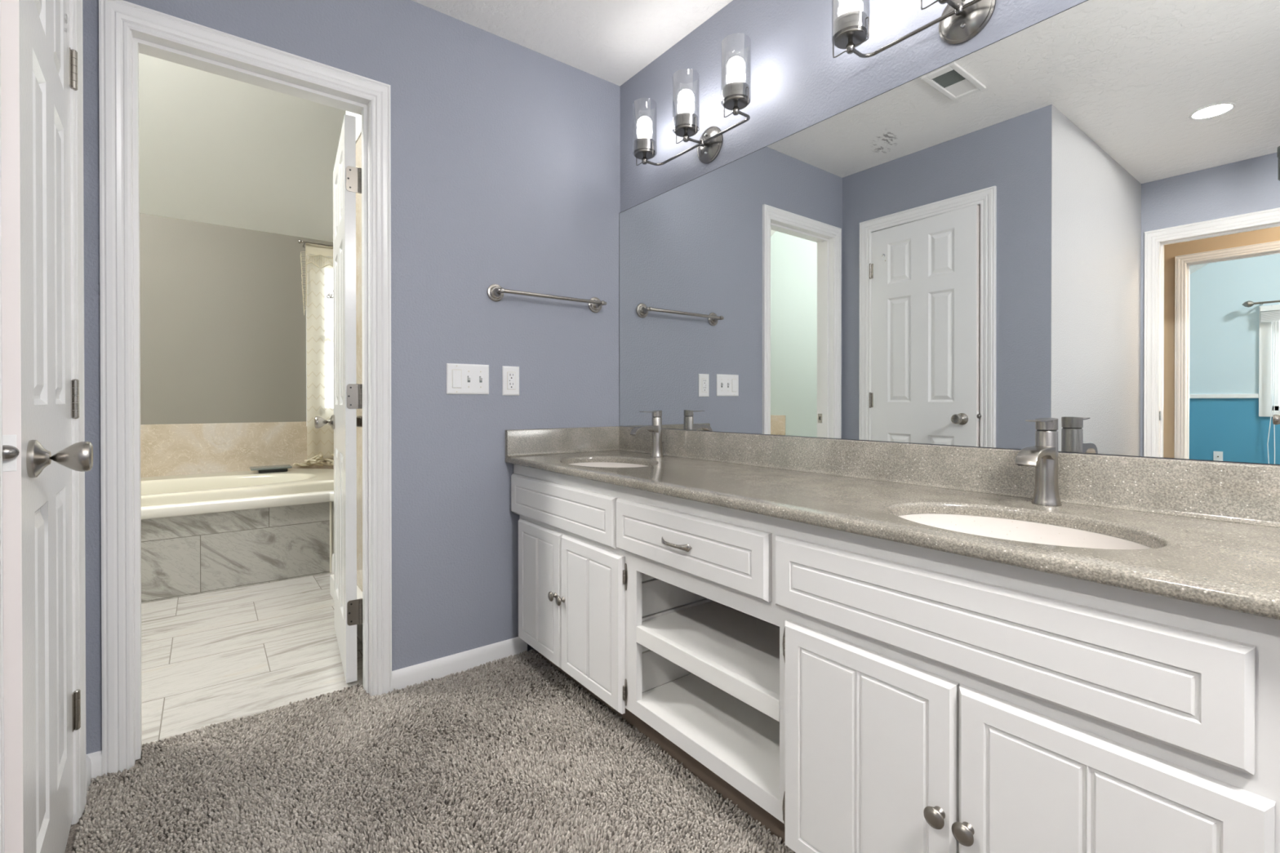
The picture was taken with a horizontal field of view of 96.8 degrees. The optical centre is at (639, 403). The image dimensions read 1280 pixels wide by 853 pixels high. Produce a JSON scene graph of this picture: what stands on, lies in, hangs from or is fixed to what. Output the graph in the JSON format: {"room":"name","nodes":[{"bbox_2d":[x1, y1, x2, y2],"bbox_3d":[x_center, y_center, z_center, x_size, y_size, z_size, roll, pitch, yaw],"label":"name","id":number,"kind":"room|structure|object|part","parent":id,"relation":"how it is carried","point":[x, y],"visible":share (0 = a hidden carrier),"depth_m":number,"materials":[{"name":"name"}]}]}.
{"room":"bathroom","nodes":[
{"label":"bathroom","id":0,"kind":"room"},
{"bbox_2d":[139,213,333,424],"bbox_3d":[-3.085,-0.085,3.750,3.450,2.254,0.100,0,0,-37],"label":"wall","id":1,"kind":"structure","parent":0,"point":[223,320],"depth_m":3.86,"materials":[{"name":"grey paint"}]},
{"bbox_2d":[140,421,333,477],"bbox_3d":[-2.632,0.330,3.160,3.250,0.388,1.390,0,0,-37],"label":"tile backsplash","id":2,"kind":"structure","parent":1,"relation":"attached to","point":[176,449],"depth_m":3.85,"materials":[{"name":"beige stone"}]},
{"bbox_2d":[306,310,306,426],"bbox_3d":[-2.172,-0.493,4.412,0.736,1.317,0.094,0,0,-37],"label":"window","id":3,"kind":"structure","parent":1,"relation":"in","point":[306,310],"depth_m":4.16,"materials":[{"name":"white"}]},
{"bbox_2d":[297,239,333,247],"bbox_3d":[-2.118,-1.161,4.354,0.873,0.030,0.106,0,0,-37],"label":"curtain rod","id":4,"kind":"object","parent":1,"relation":"attached to","point":[300,241],"visible":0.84,"depth_m":4.11,"materials":[{"name":"silver metal"}]},
{"bbox_2d":[292,243,333,466],"bbox_3d":[-2.135,-0.356,4.337,0.890,1.631,0.088,0,0,-37],"label":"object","id":5,"kind":"object","parent":4,"relation":"hanging from","point":[319,259],"visible":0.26,"depth_m":4.18,"materials":[{"name":"beige fabric"}]},
{"bbox_3d":[-2.112,-0.364,4.373,0.785,1.535,0.014,0,0,-37],"label":"lace panel","id":6,"kind":"part","parent":5,"relation":"part of","materials":[{"name":"white fabric"}]},
{"bbox_2d":[326,292,333,298],"bbox_3d":[-2.275,-0.811,4.205,0.079,0.072,0.007,0,0,-37],"label":"scroll ornament","id":7,"kind":"object","parent":5,"relation":"hanging from","point":[329,294],"visible":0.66,"depth_m":4.19,"materials":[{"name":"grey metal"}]},
{"bbox_3d":[-2.084,-1.161,4.332,0.845,0.012,0.012,0,0,-37],"label":"rod","id":8,"kind":"part","parent":4,"relation":"part of","materials":[{"name":"silver metal"}]},
{"bbox_2d":[138,53,346,242],"bbox_3d":[-2.287,-2.093,2.697,3.450,1.902,2.730,0,0,-37],"label":"ceiling","id":9,"kind":"structure","parent":0,"point":[215,148],"depth_m":3.51,"materials":[{"name":"white paint"}]},
{"bbox_2d":[82,0,620,754],"bbox_3d":[-1.444,-0.950,1.624,3.520,4.000,0.114,0,0,-37],"label":"wall","id":10,"kind":"structure","parent":0,"point":[505,154],"depth_m":2.15,"materials":[{"name":"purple paint"}]},
{"bbox_2d":[98,0,391,776],"bbox_3d":[-1.203,-0.047,1.812,0.740,2.116,0.149,0,0,-37],"label":"trim","id":11,"kind":"structure","parent":10,"relation":"attached to","point":[126,29],"depth_m":1.61,"materials":[{"name":"white wood"}]},
{"bbox_2d":[85,636,527,779],"bbox_3d":[-0.972,0.977,1.913,1.290,0.073,0.013,0,0,-37],"label":"baseboard","id":12,"kind":"structure","parent":10,"relation":"attached to","point":[442,667],"depth_m":2.10,"materials":[{"name":"white wood"}]},
{"bbox_2d":[446,363,488,394],"bbox_3d":[-0.648,-0.093,2.153,0.164,0.114,0.016,0,0,-37],"label":"switch plate","id":13,"kind":"object","parent":10,"relation":"attached to","point":[461,379],"visible":1,"depth_m":2.15,"materials":[{"name":"white plastic"}]},
{"bbox_2d":[452,369,461,387],"bbox_3d":[-0.684,-0.092,2.126,0.033,0.066,0.004,0,0,-37],"label":"rocker switch","id":14,"kind":"object","parent":13,"relation":"attached to","point":[456,374],"depth_m":2.12,"materials":[{"name":"white plastic"}]},
{"bbox_2d":[502,365,519,395],"bbox_3d":[-0.512,-0.090,2.262,0.071,0.116,0.008,0,0,-37],"label":"wall outlet","id":15,"kind":"object","parent":10,"relation":"attached to","point":[510,375],"visible":1,"depth_m":2.26,"materials":[{"name":"white plastic"}]},
{"bbox_2d":[507,372,515,389],"bbox_3d":[-0.511,-0.090,2.260,0.033,0.067,0.003,0,0,-37],"label":"receptacle","id":16,"kind":"object","parent":15,"relation":"attached to","point":[511,375],"depth_m":2.26,"materials":[{"name":"white plastic"}]},
{"bbox_2d":[487,284,606,312],"bbox_3d":[-0.361,-0.434,2.337,0.531,0.069,0.072,0,0,-37],"label":"towel bar","id":17,"kind":"object","parent":10,"relation":"attached to","point":[495,292],"visible":1,"depth_m":2.27,"materials":[{"name":"silver metal"}]},
{"bbox_3d":[-0.544,-0.433,2.196,0.069,0.069,0.072,0,0,-37],"label":"bar post","id":18,"kind":"part","parent":17,"relation":"part of","materials":[{"name":"silver metal"}]},
{"bbox_3d":[-0.345,-0.434,2.319,0.497,0.015,0.015,0,0,-37],"label":"rod","id":19,"kind":"part","parent":17,"relation":"part of","materials":[{"name":"silver metal"}]},
{"bbox_3d":[-0.177,-0.434,2.477,0.069,0.069,0.072,0,0,-37],"label":"bar post","id":20,"kind":"part","parent":17,"relation":"part of","materials":[{"name":"silver metal"}]},
{"bbox_2d":[346,111,362,591],"bbox_3d":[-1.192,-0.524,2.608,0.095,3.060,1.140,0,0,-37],"label":"door jamb","id":21,"kind":"structure","parent":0,"point":[358,117],"depth_m":2.77,"materials":[{"name":"white paint"}]},
{"bbox_2d":[314,114,362,683],"bbox_3d":[-1.188,-0.016,2.280,0.186,2.018,0.613,0,0,-32],"label":"door","id":22,"kind":"structure","parent":21,"relation":"in","point":[347,178],"depth_m":2.04,"materials":[{"name":"white wood"}]},
{"bbox_3d":[-1.373,0.080,2.454,0.054,0.052,0.052,0,0,-32],"label":"knob","id":23,"kind":"part","parent":22,"relation":"part of","materials":[{"name":"silver metal"}]},
{"bbox_3d":[-1.261,0.080,2.524,0.054,0.052,0.052,0,0,-32],"label":"knob","id":24,"kind":"part","parent":22,"relation":"part of","materials":[{"name":"silver metal"}]},
{"bbox_2d":[329,553,362,643],"bbox_3d":[-1.222,0.948,2.860,0.493,0.115,1.537,0,0,-37],"label":"baseboard","id":25,"kind":"structure","parent":21,"relation":"attached to","point":[359,593],"depth_m":2.75,"materials":[{"name":"white wood"}]},
{"bbox_2d":[64,573,782,852],"bbox_3d":[-1.328,1.055,1.441,3.570,0.090,5.910,0,0,-37],"label":"floor","id":26,"kind":"structure","parent":0,"point":[207,659],"depth_m":2.27,"materials":[{"name":"tile"}]},
{"bbox_2d":[141,468,333,603],"bbox_3d":[-2.609,0.735,3.133,3.220,0.536,1.434,0,0,-37],"label":"bathtub","id":27,"kind":"object","parent":26,"relation":"on","point":[202,533],"visible":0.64,"depth_m":3.13,"materials":[{"name":"white tile"}]},
{"bbox_2d":[249,464,292,473],"bbox_3d":[-2.520,0.447,3.882,0.235,0.034,0.150,0,0,-37],"label":"tray","id":28,"kind":"object","parent":27,"relation":"on","point":[271,468],"visible":1,"depth_m":3.84,"materials":[{"name":"black plastic"}]},
{"bbox_3d":[-1.538,0.791,3.348,0.596,0.422,0.030,0,0,8],"label":"panel","id":29,"kind":"part","parent":27,"relation":"part of","materials":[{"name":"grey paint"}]},
{"bbox_2d":[71,648,794,852],"bbox_3d":[-0.342,1.008,1.115,1.306,0.018,2.263,0,0,-37],"label":"carpet","id":30,"kind":"structure","parent":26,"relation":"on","point":[480,749],"depth_m":1.51,"materials":[{"name":"grey carpet"}]},
{"bbox_2d":[511,464,1279,852],"bbox_3d":[0.599,0.625,1.218,0.568,0.774,3.012,0,0,-37],"label":"vanity cabinet","id":31,"kind":"object","parent":26,"relation":"on","point":[849,692],"visible":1,"depth_m":1.00,"materials":[{"name":"white paint"}]},
{"bbox_3d":[-0.366,0.677,2.074,0.019,0.461,0.328,0,0,-37],"label":"cabinet door","id":32,"kind":"part","parent":31,"relation":"part of","materials":[{"name":"white paint"}]},
{"bbox_3d":[-0.300,0.660,1.949,0.027,0.033,0.033,0,0,-37],"label":"knob","id":33,"kind":"part","parent":31,"relation":"part of","materials":[{"name":"grey metal"}]},
{"bbox_3d":[-0.268,0.660,1.907,0.027,0.033,0.033,0,0,-37],"label":"knob","id":34,"kind":"part","parent":31,"relation":"part of","materials":[{"name":"grey metal"}]},
{"bbox_3d":[-0.158,0.678,1.801,0.019,0.461,0.348,0,0,-37],"label":"cabinet door","id":35,"kind":"part","parent":31,"relation":"part of","materials":[{"name":"white paint"}]},
{"bbox_3d":[0.085,0.358,1.445,0.025,0.019,0.112,0,0,-37],"label":"drawer pull","id":36,"kind":"part","parent":31,"relation":"part of","materials":[{"name":"silver metal"}]},
{"bbox_3d":[0.106,0.355,1.454,0.019,0.148,0.568,0,0,-37],"label":"drawer","id":37,"kind":"part","parent":31,"relation":"part of","materials":[{"name":"white paint"}]},
{"bbox_2d":[636,600,779,721],"bbox_3d":[0.341,0.659,1.572,0.496,0.046,0.566,0,0,-37],"label":"shelf","id":38,"kind":"object","parent":31,"relation":"attached to","point":[737,652],"depth_m":1.52,"materials":[{"name":"white paint"}]},
{"bbox_2d":[636,673,779,800],"bbox_3d":[0.342,0.858,1.574,0.494,0.012,0.566,0,0,-37],"label":"shelf","id":39,"kind":"object","parent":31,"relation":"attached to","point":[739,740],"depth_m":1.50,"materials":[{"name":"white paint"}]},
{"bbox_3d":[0.410,0.691,1.059,0.019,0.470,0.343,0,0,-37],"label":"cabinet door","id":40,"kind":"part","parent":31,"relation":"part of","materials":[{"name":"white paint"}]},
{"bbox_2d":[505,426,1279,620],"bbox_3d":[0.604,0.235,1.223,0.560,0.255,3.018,0,0,-37],"label":"countertop","id":41,"kind":"structure","parent":31,"relation":"on","point":[1207,533],"depth_m":1.18,"materials":[{"name":"grey stone"}]},
{"bbox_2d":[568,462,646,467],"bbox_3d":[-0.116,0.297,2.075,0.329,0.125,0.435,0,0,-37],"label":"sink basin","id":42,"kind":"object","parent":41,"relation":"in","point":[606,464],"depth_m":2.25,"materials":[{"name":"white ceramic"}]},
{"bbox_2d":[630,410,663,457],"bbox_3d":[0.033,0.118,2.212,0.153,0.183,0.053,0,0,-37],"label":"faucet","id":43,"kind":"object","parent":41,"relation":"on","point":[655,428],"visible":1,"depth_m":2.22,"materials":[{"name":"silver metal"}]},
{"bbox_3d":[0.019,0.102,2.202,0.119,0.038,0.037,0,0,-37],"label":"spout","id":44,"kind":"part","parent":43,"relation":"part of","materials":[{"name":"silver metal"}]},
{"bbox_3d":[0.043,0.039,2.220,0.098,0.024,0.040,0,0,-37],"label":"handle","id":45,"kind":"part","parent":43,"relation":"part of","materials":[{"name":"silver metal"}]},
{"bbox_2d":[897,513,1151,549],"bbox_3d":[0.674,0.301,1.036,0.329,0.125,0.435,0,0,-37],"label":"sink basin","id":46,"kind":"object","parent":41,"relation":"in","point":[1011,526],"depth_m":1.14,"materials":[{"name":"white ceramic"}]},
{"bbox_2d":[1014,417,1062,506],"bbox_3d":[0.827,0.122,1.178,0.153,0.183,0.053,0,0,-37],"label":"faucet","id":47,"kind":"object","parent":41,"relation":"on","point":[1043,455],"visible":1,"depth_m":1.19,"materials":[{"name":"silver metal"}]},
{"bbox_3d":[0.814,0.106,1.168,0.119,0.038,0.037,0,0,-37],"label":"spout","id":48,"kind":"part","parent":47,"relation":"part of","materials":[{"name":"silver metal"}]},
{"bbox_3d":[0.838,0.043,1.186,0.098,0.024,0.040,0,0,-37],"label":"handle","id":49,"kind":"part","parent":47,"relation":"part of","materials":[{"name":"silver metal"}]},
{"bbox_3d":[0.482,0.672,0.926,0.027,0.033,0.033,0,0,-37],"label":"knob","id":50,"kind":"part","parent":31,"relation":"part of","materials":[{"name":"grey metal"}]},
{"bbox_3d":[0.509,0.672,0.891,0.027,0.033,0.033,0,0,-37],"label":"knob","id":51,"kind":"part","parent":31,"relation":"part of","materials":[{"name":"grey metal"}]},
{"bbox_3d":[0.620,0.692,0.784,0.019,0.470,0.341,0,0,-37],"label":"cabinet door","id":52,"kind":"part","parent":31,"relation":"part of","materials":[{"name":"white paint"}]},
{"bbox_2d":[412,0,733,86],"bbox_3d":[-0.536,-1.484,0.352,3.620,0.100,3.234,0,0,-37],"label":"ceiling","id":53,"kind":"structure","parent":0,"point":[611,41],"depth_m":2.16,"materials":[{"name":"white paint"}]},
{"bbox_2d":[620,0,1279,465],"bbox_3d":[0.897,-0.195,1.381,0.100,2.488,3.120,0,0,-37],"label":"wall","id":54,"kind":"structure","parent":0,"point":[797,84],"depth_m":1.88,"materials":[{"name":"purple paint"}]},
{"bbox_2d":[632,36,751,165],"bbox_3d":[0.195,-1.040,2.072,0.170,0.281,0.594,0,0,-37],"label":"vanity light","id":55,"kind":"object","parent":54,"relation":"attached to","point":[736,94],"visible":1,"depth_m":2.03,"materials":[{"name":"silver metal"}]},
{"bbox_3d":[0.018,-1.083,2.243,0.060,0.093,0.060,0,0,-37],"label":"bulb","id":56,"kind":"part","parent":55,"relation":"part of","materials":[{"name":"white glass"}]},
{"bbox_3d":[0.018,-1.084,2.243,0.096,0.193,0.096,0,0,-37],"label":"lamp shade","id":57,"kind":"part","parent":55,"relation":"part of","materials":[{"name":"clear glass"}]},
{"bbox_3d":[0.126,-0.960,2.176,0.081,0.015,0.248,0,0,-37],"label":"arm","id":58,"kind":"part","parent":55,"relation":"part of","materials":[{"name":"silver metal"}]},
{"bbox_3d":[0.166,-1.083,2.050,0.096,0.193,0.096,0,0,-37],"label":"lamp shade","id":59,"kind":"part","parent":55,"relation":"part of","materials":[{"name":"clear glass"}]},
{"bbox_3d":[0.166,-1.082,2.050,0.060,0.093,0.060,0,0,-37],"label":"bulb","id":60,"kind":"part","parent":55,"relation":"part of","materials":[{"name":"white glass"}]},
{"bbox_3d":[0.199,-0.960,2.076,0.077,0.015,0.010,0,0,-37],"label":"arm","id":61,"kind":"part","parent":55,"relation":"part of","materials":[{"name":"silver metal"}]},
{"bbox_3d":[0.277,-0.959,1.979,0.081,0.015,0.248,0,0,-37],"label":"arm","id":62,"kind":"part","parent":55,"relation":"part of","materials":[{"name":"silver metal"}]},
{"bbox_3d":[0.313,-1.083,1.857,0.096,0.193,0.096,0,0,-37],"label":"lamp shade","id":63,"kind":"part","parent":55,"relation":"part of","materials":[{"name":"clear glass"}]},
{"bbox_3d":[0.313,-1.081,1.857,0.060,0.093,0.060,0,0,-37],"label":"bulb","id":64,"kind":"part","parent":55,"relation":"part of","materials":[{"name":"white glass"}]},
{"bbox_2d":[831,0,995,57],"bbox_3d":[0.742,-1.037,1.357,0.170,0.281,0.594,0,0,-37],"label":"vanity light","id":65,"kind":"object","parent":54,"relation":"attached to","point":[960,21],"visible":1,"depth_m":1.45,"materials":[{"name":"silver metal"}]},
{"bbox_3d":[0.566,-1.080,1.527,0.060,0.093,0.060,0,0,-37],"label":"bulb","id":66,"kind":"part","parent":65,"relation":"part of","materials":[{"name":"white glass"}]},
{"bbox_3d":[0.566,-1.081,1.527,0.096,0.193,0.096,0,0,-37],"label":"lamp shade","id":67,"kind":"part","parent":65,"relation":"part of","materials":[{"name":"clear glass"}]},
{"bbox_3d":[0.673,-0.957,1.460,0.081,0.015,0.248,0,0,-37],"label":"arm","id":68,"kind":"part","parent":65,"relation":"part of","materials":[{"name":"silver metal"}]},
{"bbox_3d":[0.747,-0.957,1.360,0.077,0.015,0.010,0,0,-37],"label":"arm","id":69,"kind":"part","parent":65,"relation":"part of","materials":[{"name":"silver metal"}]},
{"bbox_3d":[0.824,-0.956,1.263,0.081,0.015,0.248,0,0,-37],"label":"arm","id":70,"kind":"part","parent":65,"relation":"part of","materials":[{"name":"silver metal"}]},
{"bbox_2d":[618,0,1279,464],"bbox_3d":[0.823,-0.378,1.389,0.006,0.967,3.014,0,0,-37],"label":"wall mirror","id":71,"kind":"object","parent":54,"relation":"attached to","point":[1072,217],"visible":1,"depth_m":1.33,"materials":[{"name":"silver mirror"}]},
{"bbox_2d":[618,426,1279,527],"bbox_3d":[0.814,0.160,1.383,0.032,0.106,3.018,0,0,-37],"label":"backsplash","id":72,"kind":"structure","parent":54,"relation":"attached to","point":[1226,491],"depth_m":1.32,"materials":[{"name":"grey stone"}]},
{"bbox_3d":[-1.184,-0.192,1.040,0.100,2.488,1.135,0,0,-37],"label":"wall","id":73,"kind":"structure","parent":0,"visible":0},
{"bbox_2d":[0,0,86,852],"bbox_3d":[-1.210,-0.050,1.090,0.118,2.128,0.766,0,0,-37],"label":"trim","id":74,"kind":"structure","parent":73,"relation":"attached to","point":[75,6],"depth_m":1.37,"materials":[{"name":"white wood"}]},
{"bbox_2d":[0,0,93,852],"bbox_3d":[-1.151,-0.023,1.139,0.111,2.026,0.640,0,0,-40],"label":"door","id":75,"kind":"structure","parent":73,"relation":"in","point":[39,66],"depth_m":1.01,"materials":[{"name":"white wood"}]},
{"bbox_3d":[-0.986,0.077,0.882,0.025,0.057,0.002,0,0,-40],"label":"latch plate","id":76,"kind":"part","parent":75,"relation":"part of","materials":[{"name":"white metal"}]},
{"bbox_3d":[-1.308,-0.866,1.296,0.004,0.046,0.026,0,0,-40],"label":"hook plate","id":77,"kind":"part","parent":75,"relation":"part of","materials":[{"name":"white metal"}]},
{"bbox_3d":[-0.981,0.092,0.980,0.054,0.052,0.052,0,0,-40],"label":"knob","id":78,"kind":"part","parent":75,"relation":"part of","materials":[{"name":"silver metal"}]},
{"bbox_2d":[85,755,91,794],"bbox_3d":[-1.133,0.980,1.073,0.013,0.073,1.150,0,0,-37],"label":"baseboard","id":79,"kind":"structure","parent":73,"relation":"attached to","point":[88,760],"depth_m":1.50,"materials":[{"name":"white wood"}]}
]}

